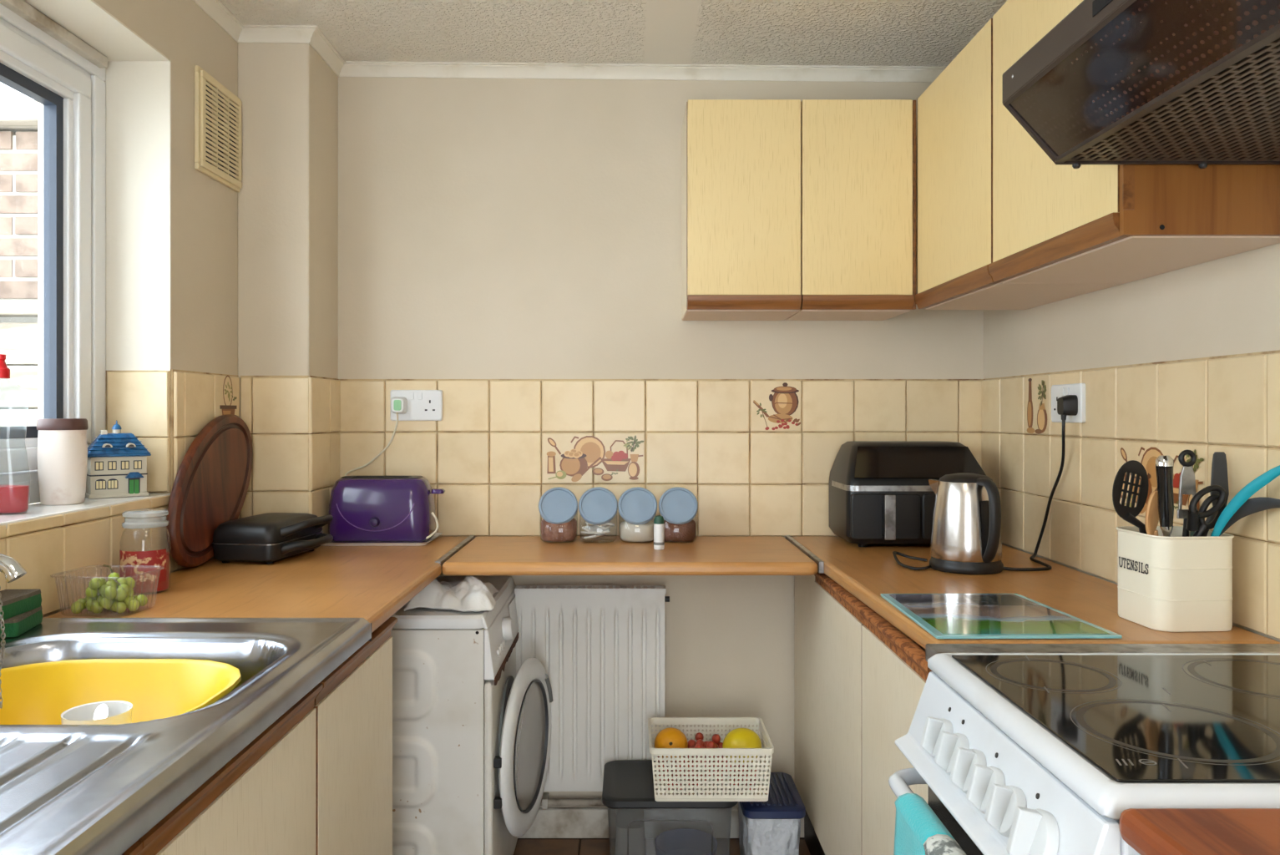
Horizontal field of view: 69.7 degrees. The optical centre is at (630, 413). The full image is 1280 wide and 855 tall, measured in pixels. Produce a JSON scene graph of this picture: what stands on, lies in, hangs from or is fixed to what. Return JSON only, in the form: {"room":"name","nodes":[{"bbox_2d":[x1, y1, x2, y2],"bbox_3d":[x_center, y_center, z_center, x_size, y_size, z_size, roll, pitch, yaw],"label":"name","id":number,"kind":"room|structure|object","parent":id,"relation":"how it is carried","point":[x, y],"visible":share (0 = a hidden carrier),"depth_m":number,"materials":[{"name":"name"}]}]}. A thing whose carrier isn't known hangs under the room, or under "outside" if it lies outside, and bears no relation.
{"room":"kitchen","nodes":[
{"label":"kitchen","id":0,"kind":"room"},
{"bbox_2d":[0,0,239,617],"bbox_3d":[-1.175,0.055,0.676,0.311,2.370,3.953,0,0,0],"label":"wall","id":1,"kind":"structure","parent":0,"point":[171,228],"depth_m":2.06,"materials":[{"name":"beige paint"}]},
{"bbox_2d":[0,0,107,504],"bbox_3d":[-1.195,-0.305,1.040,0.080,0.967,2.040,0,0,0],"label":"window","id":2,"kind":"structure","parent":1,"relation":"in","point":[41,60],"depth_m":1.94,"materials":[{"name":"white plastic"}]},
{"bbox_2d":[0,493,170,528],"bbox_3d":[-1.099,0.184,1.038,0.153,0.012,2.035,0,0,0],"label":"windowsill","id":3,"kind":"structure","parent":1,"relation":"attached to","point":[36,510],"depth_m":1.74,"materials":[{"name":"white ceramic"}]},
{"bbox_2d":[0,354,30,514],"bbox_3d":[-1.120,0.036,1.635,0.100,0.283,0.056,0,0,0],"label":"soap bottle","id":4,"kind":"object","parent":3,"relation":"on","point":[13,498],"visible":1,"depth_m":1.62,"materials":[{"name":"clear plastic"}]},
{"bbox_2d":[36,418,88,505],"bbox_3d":[-1.119,0.094,1.812,0.087,0.167,0.087,0,0,0],"label":"cup","id":5,"kind":"object","parent":3,"relation":"on","point":[62,452],"visible":1,"depth_m":1.78,"materials":[{"name":"white ceramic"}]},
{"bbox_2d":[85,419,151,498],"bbox_3d":[-1.098,0.096,1.966,0.120,0.163,0.082,0,0,-38],"label":"house ornament","id":6,"kind":"object","parent":3,"relation":"on","point":[117,461],"visible":0.92,"depth_m":1.94,"materials":[{"name":"white ceramic"}]},
{"bbox_2d":[194,65,241,192],"bbox_3d":[-1.022,-0.701,2.290,0.016,0.245,0.235,0,0,0],"label":"air vent","id":7,"kind":"object","parent":1,"relation":"in","point":[217,109],"visible":1,"depth_m":2.25,"materials":[{"name":"beige plastic"}]},
{"bbox_2d":[219,374,236,414],"bbox_3d":[-1.020,-0.024,2.332,0.001,0.147,0.099,0,0,0],"label":"picture","id":8,"kind":"object","parent":1,"relation":"attached to","point":[226,409],"depth_m":2.33},
{"bbox_2d":[237,42,340,533],"bbox_3d":[-0.932,0.070,2.527,0.199,2.300,0.253,0,0,0],"label":"wall pillar","id":9,"kind":"structure","parent":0,"point":[290,390],"depth_m":2.41,"materials":[{"name":"beige paint"}]},
{"bbox_2d":[219,0,1007,66],"bbox_3d":[-0.070,-1.093,0.700,2.540,0.214,4.200,0,0,0],"label":"ceiling","id":10,"kind":"structure","parent":0,"point":[832,32],"depth_m":2.38,"materials":[{"name":"beige paint"}]},
{"bbox_2d":[338,76,983,837],"bbox_3d":[-0.065,0.055,2.707,2.530,2.370,0.132,0,0,0],"label":"wall","id":11,"kind":"structure","parent":0,"point":[510,249],"depth_m":2.65,"materials":[{"name":"white paint"}]},
{"bbox_2d":[389,389,442,420],"bbox_3d":[-0.614,-0.023,2.636,0.148,0.088,0.014,0,0,0],"label":"wall socket","id":12,"kind":"object","parent":11,"relation":"attached to","point":[422,405],"visible":0.92,"depth_m":2.63,"materials":[{"name":"white plastic"}]},
{"bbox_2d":[409,392,414,399],"bbox_3d":[-0.626,-0.049,2.631,0.012,0.020,0.003,0,0,0],"label":"switch","id":13,"kind":"object","parent":12,"relation":"attached to","point":[411,394],"depth_m":2.63,"materials":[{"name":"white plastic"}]},
{"bbox_2d":[417,392,422,399],"bbox_3d":[-0.602,-0.049,2.631,0.012,0.020,0.003,0,0,0],"label":"switch","id":14,"kind":"object","parent":12,"relation":"attached to","point":[419,394],"depth_m":2.63,"materials":[{"name":"white plastic"}]},
{"bbox_2d":[192,0,946,82],"bbox_3d":[-0.006,-0.986,0.678,2.056,0.064,3.956,0,0,0],"label":"trim","id":15,"kind":"structure","parent":11,"relation":"attached to","point":[216,10],"depth_m":2.63,"materials":[{"name":"white paint"}]},
{"bbox_2d":[539,792,605,809],"bbox_3d":[-0.093,1.065,2.618,0.446,0.109,0.050,0,0,4],"label":"pipe","id":16,"kind":"object","parent":11,"relation":"attached to","point":[546,801],"visible":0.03,"depth_m":2.61,"materials":[{"name":"metal"}]},
{"bbox_2d":[514,585,669,791],"bbox_3d":[-0.106,0.780,2.605,0.433,0.584,0.094,0,0,0],"label":"radiator","id":17,"kind":"object","parent":11,"relation":"attached to","point":[600,649],"visible":0.74,"depth_m":2.56,"materials":[{"name":"metal"}]},
{"bbox_2d":[514,585,666,594],"bbox_3d":[-0.112,0.496,2.584,0.422,0.016,0.048,0,0,0],"label":"grille","id":18,"kind":"object","parent":17,"relation":"attached to","point":[519,589],"depth_m":2.56,"materials":[{"name":"metal"}]},
{"bbox_2d":[546,435,644,481],"bbox_3d":[-0.100,0.130,2.642,0.281,0.134,0.002,0,0,0],"label":"picture","id":19,"kind":"object","parent":11,"relation":"attached to","point":[589,452],"depth_m":2.64},
{"bbox_2d":[517,807,739,838],"bbox_3d":[-0.185,1.177,2.644,1.290,0.085,0.018,0,0,0],"label":"baseboard","id":20,"kind":"structure","parent":11,"relation":"attached to","point":[551,822],"depth_m":2.63,"materials":[{"name":"white paint"}]},
{"bbox_2d":[441,536,817,575],"bbox_3d":[-0.001,0.368,2.405,0.891,0.032,0.477,0,0,0],"label":"countertop","id":21,"kind":"structure","parent":11,"relation":"attached to","point":[483,555],"depth_m":2.22,"materials":[{"name":"brown wood"}]},
{"bbox_2d":[538,486,577,541],"bbox_3d":[-0.197,0.277,2.534,0.107,0.148,0.107,0,0,0],"label":"storage jar","id":22,"kind":"object","parent":21,"relation":"on","point":[558,507],"visible":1,"depth_m":2.50,"materials":[{"name":"clear glass"}]},
{"bbox_2d":[578,486,617,541],"bbox_3d":[-0.088,0.277,2.534,0.107,0.148,0.107,0,0,0],"label":"storage jar","id":23,"kind":"object","parent":21,"relation":"on","point":[598,506],"visible":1,"depth_m":2.51,"materials":[{"name":"clear glass"}]},
{"bbox_2d":[617,486,657,541],"bbox_3d":[0.020,0.277,2.534,0.107,0.148,0.107,0,0,0],"label":"storage jar","id":24,"kind":"object","parent":21,"relation":"on","point":[637,506],"visible":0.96,"depth_m":2.50,"materials":[{"name":"clear glass"}]},
{"bbox_2d":[653,515,664,550],"bbox_3d":[0.074,0.307,2.375,0.027,0.088,0.027,0,0,0],"label":"tube","id":25,"kind":"object","parent":21,"relation":"on","point":[659,521],"visible":1,"depth_m":2.36,"materials":[{"name":"white plastic"}]},
{"bbox_2d":[658,486,698,541],"bbox_3d":[0.131,0.277,2.534,0.107,0.148,0.107,0,0,0],"label":"storage jar","id":26,"kind":"object","parent":21,"relation":"on","point":[678,507],"visible":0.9,"depth_m":2.50,"materials":[{"name":"clear glass"}]},
{"bbox_2d":[681,99,801,320],"bbox_3d":[0.295,-0.539,2.511,0.296,0.545,0.282,0,0,0],"label":"upper cabinet","id":27,"kind":"object","parent":11,"relation":"attached to","point":[741,159],"visible":1,"depth_m":2.38,"materials":[{"name":"laminate"}]},
{"bbox_2d":[753,382,800,430],"bbox_3d":[0.421,-0.020,2.642,0.138,0.137,0.001,0,0,0],"label":"picture","id":28,"kind":"object","parent":11,"relation":"attached to","point":[784,401],"depth_m":2.64},
{"bbox_2d":[784,99,915,320],"bbox_3d":[0.592,-0.539,2.511,0.297,0.545,0.282,0,0,0],"label":"upper cabinet","id":29,"kind":"object","parent":11,"relation":"attached to","point":[858,156],"visible":0.94,"depth_m":2.38,"materials":[{"name":"laminate"}]},
{"bbox_2d":[513,837,810,854],"bbox_3d":[-0.100,1.270,0.675,2.600,0.100,4.150,0,0,0],"label":"floor","id":30,"kind":"structure","parent":0,"point":[523,846],"depth_m":2.58,"materials":[{"name":"brown tile"}]},
{"bbox_2d":[121,683,322,854],"bbox_3d":[-0.739,0.805,0.866,0.560,0.827,1.012,0,0,0],"label":"base cabinet","id":31,"kind":"object","parent":30,"relation":"on","point":[262,801],"visible":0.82,"depth_m":1.16,"materials":[{"name":"beige wood"}]},
{"bbox_2d":[313,617,397,854],"bbox_3d":[-0.739,0.805,1.594,0.560,0.827,0.436,0,0,0],"label":"base cabinet","id":32,"kind":"object","parent":30,"relation":"on","point":[353,705],"visible":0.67,"depth_m":1.57,"materials":[{"name":"beige wood"}]},
{"bbox_2d":[44,535,474,632],"bbox_3d":[-0.733,0.367,2.098,0.576,0.034,1.091,0,0,0],"label":"countertop","id":33,"kind":"structure","parent":32,"relation":"on","point":[371,584],"depth_m":1.88,"materials":[{"name":"brown wood"}]},
{"bbox_2d":[50,569,160,614],"bbox_3d":[-0.926,0.315,1.632,0.152,0.071,0.120,0,0,6],"label":"punnet","id":34,"kind":"object","parent":33,"relation":"on","point":[159,569],"visible":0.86,"depth_m":1.62,"materials":[{"name":"clear plastic"}]},
{"bbox_2d":[70,564,147,613],"bbox_3d":[-0.925,0.310,1.633,0.117,0.080,0.091,0,0,6],"label":"grape bunch","id":35,"kind":"object","parent":34,"relation":"in","point":[113,594],"visible":0.99,"depth_m":1.61,"materials":[{"name":"green food"}]},
{"bbox_2d":[119,508,171,592],"bbox_3d":[-0.957,0.272,1.815,0.089,0.159,0.089,0,0,0],"label":"jar","id":36,"kind":"object","parent":33,"relation":"on","point":[134,564],"visible":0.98,"depth_m":1.78,"materials":[{"name":"clear glass"}]},
{"bbox_2d":[0,617,371,854],"bbox_3d":[-0.729,0.435,0.956,0.585,0.186,1.191,0,0,0],"label":"sink","id":37,"kind":"object","parent":33,"relation":"in","point":[65,789],"visible":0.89,"depth_m":1.00,"materials":[{"name":"metal"}]},
{"bbox_2d":[0,553,26,708],"bbox_3d":[-0.906,0.289,1.235,0.169,0.207,0.140,0,0,0],"label":"tap","id":38,"kind":"object","parent":37,"relation":"on","point":[12,570],"visible":1,"depth_m":1.24,"materials":[{"name":"silver metal"}]},
{"bbox_2d":[0,605,42,637],"bbox_3d":[-0.992,0.331,1.460,0.072,0.028,0.108,0,0,-14],"label":"sponge","id":39,"kind":"object","parent":37,"relation":"on","point":[17,625],"visible":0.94,"depth_m":1.44,"materials":[{"name":"green"}]},
{"bbox_2d":[0,588,41,620],"bbox_3d":[-0.995,0.302,1.452,0.072,0.028,0.108,0,0,-4],"label":"sponge","id":40,"kind":"object","parent":39,"relation":"on","point":[15,602],"visible":0.84,"depth_m":1.46,"materials":[{"name":"green"}]},
{"bbox_2d":[0,658,241,724],"bbox_3d":[-0.745,0.439,1.222,0.399,0.133,0.346,0,0,0],"label":"bowl","id":41,"kind":"object","parent":37,"relation":"in","point":[37,693],"visible":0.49,"depth_m":1.37,"materials":[{"name":"yellow plastic"}]},
{"bbox_2d":[60,700,132,724],"bbox_3d":[-0.674,0.443,1.184,0.113,0.117,0.092,0,0,0],"label":"mug","id":42,"kind":"object","parent":41,"relation":"in","point":[119,711],"visible":0.19,"depth_m":1.20,"materials":[{"name":"white ceramic"}]},
{"bbox_2d":[93,703,108,719],"bbox_3d":[-0.689,0.439,1.200,0.017,0.109,0.043,0,0,-35],"label":"teaspoon","id":43,"kind":"object","parent":42,"relation":"in","point":[102,711],"visible":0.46,"depth_m":1.21,"materials":[{"name":"silver metal"}]},
{"bbox_2d":[166,414,252,567],"bbox_3d":[-0.992,0.175,2.185,0.042,0.346,0.384,0,0,2],"label":"chopping board","id":44,"kind":"object","parent":33,"relation":"on","point":[209,488],"visible":0.88,"depth_m":2.14,"materials":[{"name":"brown wood"}]},
{"bbox_2d":[212,512,333,564],"bbox_3d":[-0.852,0.301,2.251,0.230,0.101,0.260,0,0,8],"label":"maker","id":45,"kind":"object","parent":33,"relation":"on","point":[268,538],"visible":1,"depth_m":2.14,"materials":[{"name":"black plastic"}]},
{"bbox_2d":[320,532,442,546],"bbox_3d":[-0.688,0.346,2.530,0.306,0.009,0.211,0,0,0],"label":"tray","id":46,"kind":"object","parent":33,"relation":"on","point":[436,535],"visible":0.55,"depth_m":2.43,"materials":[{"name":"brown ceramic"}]},
{"bbox_2d":[328,396,445,542],"bbox_3d":[-0.666,0.150,2.536,0.312,0.395,0.192,0,0,0],"label":"toaster","id":47,"kind":"object","parent":46,"relation":"on","point":[362,508],"visible":0.99,"depth_m":2.46,"materials":[{"name":"purple plastic"}]},
{"bbox_2d":[390,576,552,854],"bbox_3d":[-0.523,0.843,2.370,0.622,0.755,0.533,0,0,0],"label":"washing machine","id":48,"kind":"object","parent":30,"relation":"on","point":[472,734],"visible":0.44,"depth_m":2.11,"materials":[{"name":"white metal"}]},
{"bbox_2d":[404,575,499,612],"bbox_3d":[-0.438,0.428,2.259,0.223,0.068,0.282,0,0,-7],"label":"cloth","id":49,"kind":"object","parent":48,"relation":"on","point":[471,594],"visible":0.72,"depth_m":2.17,"materials":[{"name":"white fabric"}]},
{"bbox_2d":[602,760,737,854],"bbox_3d":[0.099,1.089,2.413,0.342,0.261,0.272,0,0,0],"label":"storage box","id":50,"kind":"object","parent":30,"relation":"on","point":[626,784],"visible":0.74,"depth_m":2.35,"materials":[{"name":"plastic"}]},
{"bbox_2d":[615,808,645,854],"bbox_3d":[0.000,1.131,2.400,0.080,0.162,0.165,0,0,0],"label":"packet","id":51,"kind":"object","parent":50,"relation":"in","point":[629,841],"visible":0.83,"depth_m":2.33,"materials":[{"name":"grey plastic"}]},
{"bbox_2d":[654,828,717,854],"bbox_3d":[0.145,1.166,2.400,0.164,0.092,0.164,0,0,0],"label":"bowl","id":52,"kind":"object","parent":50,"relation":"in","point":[678,841],"visible":1,"depth_m":2.46,"materials":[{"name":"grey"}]},
{"bbox_2d":[647,717,774,801],"bbox_3d":[0.200,0.889,2.369,0.306,0.134,0.236,0,0,0],"label":"basket","id":53,"kind":"object","parent":50,"relation":"on","point":[710,790],"visible":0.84,"depth_m":2.26,"materials":[{"name":"white plastic"}]},
{"bbox_2d":[654,727,688,761],"bbox_3d":[0.105,0.855,2.375,0.086,0.082,0.086,0,0,0],"label":"orange","id":54,"kind":"object","parent":53,"relation":"in","point":[670,737],"visible":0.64,"depth_m":2.35,"materials":[{"name":"orange food"}]},
{"bbox_2d":[655,732,756,790],"bbox_3d":[0.195,0.892,2.371,0.265,0.112,0.166,0,0,0],"label":"grape bunch","id":55,"kind":"object","parent":53,"relation":"in","point":[715,743],"visible":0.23,"depth_m":2.34,"materials":[{"name":"brown food"}]},
{"bbox_2d":[722,728,761,763],"bbox_3d":[0.288,0.858,2.370,0.100,0.090,0.090,0,0,0],"label":"lemon","id":56,"kind":"object","parent":53,"relation":"in","point":[738,737],"visible":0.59,"depth_m":2.34,"materials":[{"name":"yellow food"}]},
{"bbox_2d":[738,772,805,854],"bbox_3d":[0.363,1.103,2.422,0.159,0.232,0.251,0,0,0],"label":"tub","id":57,"kind":"object","parent":30,"relation":"on","point":[771,827],"visible":0.84,"depth_m":2.31,"materials":[{"name":"white"}]},
{"bbox_2d":[794,571,931,854],"bbox_3d":[0.733,0.803,1.999,0.548,0.831,1.268,0,0,0],"label":"base cabinet","id":58,"kind":"object","parent":30,"relation":"on","point":[860,680],"visible":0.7,"depth_m":1.97,"materials":[{"name":"beige wood"}]},
{"bbox_2d":[785,535,1279,662],"bbox_3d":[0.727,0.367,2.000,0.564,0.034,1.286,0,0,0],"label":"countertop","id":59,"kind":"structure","parent":58,"relation":"on","point":[871,571],"depth_m":1.82,"materials":[{"name":"brown wood"}]},
{"bbox_2d":[829,440,986,546],"bbox_3d":[0.750,0.215,2.480,0.380,0.272,0.304,0,0,0],"label":"air fryer","id":60,"kind":"object","parent":59,"relation":"on","point":[880,492],"visible":0.64,"depth_m":2.38,"materials":[{"name":"black plastic"}]},
{"bbox_2d":[892,394,1077,574],"bbox_3d":[0.808,0.155,2.112,0.388,0.393,0.286,0,0,0],"label":"kettle","id":61,"kind":"object","parent":59,"relation":"on","point":[966,535],"visible":1,"depth_m":2.02,"materials":[{"name":"silver metal"}]},
{"bbox_2d":[880,593,1122,638],"bbox_3d":[0.621,0.348,1.598,0.290,0.006,0.340,0,0,0],"label":"board","id":62,"kind":"object","parent":59,"relation":"on","point":[943,615],"visible":1,"depth_m":1.56,"materials":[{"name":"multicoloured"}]},
{"bbox_2d":[1116,526,1234,632],"bbox_3d":[0.912,0.275,1.545,0.138,0.153,0.138,0,0,-3],"label":"utensil holder","id":63,"kind":"object","parent":59,"relation":"on","point":[1176,583],"visible":0.98,"depth_m":1.48,"materials":[{"name":"beige metal"}]},
{"bbox_2d":[1112,460,1148,534],"bbox_3d":[0.845,0.209,1.535,0.092,0.262,0.016,0,0,-9],"label":"slotted spoon","id":64,"kind":"object","parent":63,"relation":"in","point":[1128,513],"visible":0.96,"depth_m":1.53,"materials":[{"name":"black plastic"}]},
{"bbox_2d":[1144,490,1158,536],"bbox_3d":[0.864,0.234,1.511,0.046,0.212,0.011,0,0,-28],"label":"wooden spoon","id":65,"kind":"object","parent":63,"relation":"in","point":[1151,518],"visible":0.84,"depth_m":1.50,"materials":[{"name":"brown wood"}]},
{"bbox_2d":[1155,455,1173,536],"bbox_3d":[0.873,0.204,1.495,0.025,0.272,0.061,0,0,41],"label":"sharpening steel","id":66,"kind":"object","parent":63,"relation":"in","point":[1164,463],"visible":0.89,"depth_m":1.48,"materials":[{"name":"black plastic"}]},
{"bbox_2d":[1176,449,1198,536],"bbox_3d":[0.928,0.200,1.532,0.032,0.279,0.020,0,0,22],"label":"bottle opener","id":67,"kind":"object","parent":63,"relation":"in","point":[1187,480],"visible":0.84,"depth_m":1.53,"materials":[{"name":"silver metal"}]},
{"bbox_2d":[1186,485,1226,536],"bbox_3d":[0.943,0.228,1.505,0.068,0.222,0.032,0,0,0],"label":"scissors","id":68,"kind":"object","parent":63,"relation":"in","point":[1196,525],"visible":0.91,"depth_m":1.50,"materials":[{"name":"black plastic"}]},
{"bbox_2d":[1203,451,1229,536],"bbox_3d":[0.966,0.203,1.551,0.079,0.275,0.018,0,0,19],"label":"spatula","id":69,"kind":"object","parent":63,"relation":"in","point":[1219,476],"visible":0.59,"depth_m":1.54,"materials":[{"name":"grey plastic"}]},
{"bbox_2d":[1210,465,1279,536],"bbox_3d":[0.960,0.207,1.459,0.011,0.266,0.164,0,0,-23],"label":"spatula","id":70,"kind":"object","parent":63,"relation":"in","point":[1260,482],"visible":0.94,"depth_m":1.45,"materials":[{"name":"teal plastic"}]},
{"bbox_2d":[1210,496,1279,536],"bbox_3d":[0.973,0.235,1.465,0.017,0.211,0.187,0,0,-17],"label":"ladle","id":71,"kind":"object","parent":63,"relation":"in","point":[1253,505],"visible":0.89,"depth_m":1.45,"materials":[{"name":"grey plastic"}]},
{"bbox_2d":[888,652,1279,854],"bbox_3d":[0.681,0.784,1.097,0.645,0.873,0.510,0,0,0],"label":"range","id":72,"kind":"object","parent":30,"relation":"on","point":[1014,753],"visible":0.98,"depth_m":1.05,"materials":[{"name":"white metal"}]},
{"bbox_2d":[893,792,966,854],"bbox_3d":[0.364,0.615,1.110,0.046,0.237,0.202,0,0,0],"label":"tea towel","id":73,"kind":"object","parent":72,"relation":"hanging from","point":[918,830],"visible":1,"depth_m":1.13,"materials":[{"name":"teal fabric"}]},
{"bbox_3d":[0.737,0.803,0.548,0.539,0.833,0.556,0,0,0],"label":"base cabinet","id":74,"kind":"object","parent":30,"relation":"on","visible":0},
{"bbox_2d":[1119,808,1279,854],"bbox_3d":[0.723,0.368,0.539,0.574,0.032,0.578,0,0,0],"label":"countertop","id":75,"kind":"structure","parent":74,"relation":"on","point":[1147,831],"depth_m":0.78,"materials":[{"name":"brown wood"}]},
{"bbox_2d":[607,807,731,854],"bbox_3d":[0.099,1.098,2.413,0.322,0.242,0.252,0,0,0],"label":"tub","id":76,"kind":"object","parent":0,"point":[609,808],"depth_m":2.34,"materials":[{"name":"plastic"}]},
{"bbox_2d":[981,242,1279,642],"bbox_3d":[1.073,0.055,0.676,0.133,2.370,3.953,0,0,0],"label":"wall","id":77,"kind":"structure","parent":0,"point":[1171,363],"depth_m":1.83,"materials":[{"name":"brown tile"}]},
{"bbox_2d":[914,18,1124,309],"bbox_3d":[0.876,-0.539,2.131,0.286,0.545,0.490,0,0,0],"label":"upper cabinet","id":78,"kind":"object","parent":77,"relation":"attached to","point":[955,110],"visible":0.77,"depth_m":2.08,"materials":[{"name":"laminate"}]},
{"bbox_2d":[1027,378,1047,434],"bbox_3d":[1.008,-0.019,2.282,0.001,0.139,0.116,0,0,0],"label":"picture","id":79,"kind":"object","parent":77,"relation":"attached to","point":[1042,415],"depth_m":2.27},
{"bbox_2d":[1051,383,1085,422],"bbox_3d":[1.002,-0.023,2.110,0.014,0.088,0.148,0,0,0],"label":"wall socket","id":80,"kind":"object","parent":77,"relation":"attached to","point":[1078,389],"visible":0.79,"depth_m":2.09,"materials":[{"name":"white plastic"}]},
{"bbox_2d":[1060,387,1063,396],"bbox_3d":[0.997,-0.049,2.122,0.003,0.020,0.012,0,0,0],"label":"switch","id":81,"kind":"object","parent":80,"relation":"attached to","point":[1061,388],"depth_m":2.12,"materials":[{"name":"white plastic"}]},
{"bbox_2d":[1065,387,1068,395],"bbox_3d":[0.997,-0.049,2.098,0.003,0.020,0.012,0,0,0],"label":"switch","id":82,"kind":"object","parent":80,"relation":"attached to","point":[1066,388],"depth_m":2.10,"materials":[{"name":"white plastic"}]},
{"bbox_2d":[988,0,1279,283],"bbox_3d":[0.876,-0.539,1.632,0.286,0.545,0.504,0,0,0],"label":"upper cabinet","id":83,"kind":"object","parent":77,"relation":"attached to","point":[1053,223],"visible":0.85,"depth_m":1.54,"materials":[{"name":"laminate"}]},
{"bbox_2d":[1002,0,1279,168],"bbox_3d":[0.785,-0.460,1.074,0.466,0.191,0.599,0,0,0],"label":"hood","id":84,"kind":"object","parent":77,"relation":"attached to","point":[1114,82],"visible":1,"depth_m":1.15,"materials":[{"name":"brown paint"}]},
{"bbox_2d":[1120,446,1204,513],"bbox_3d":[1.007,0.131,1.754,0.002,0.134,0.281,0,0,0],"label":"picture","id":85,"kind":"object","parent":77,"relation":"attached to","point":[1148,460],"depth_m":1.77},
{"bbox_3d":[-3.665,1.570,1.500,4.670,0.100,9.000,0,0,0],"label":"ground","id":86,"kind":"structure","parent":0,"visible":0},
{"bbox_2d":[0,100,38,426],"bbox_3d":[-3.090,0.220,3.310,3.020,2.600,0.320,0,0,0],"label":"wall","id":87,"kind":"structure","parent":86,"relation":"on","point":[18,118],"depth_m":3.23,"materials":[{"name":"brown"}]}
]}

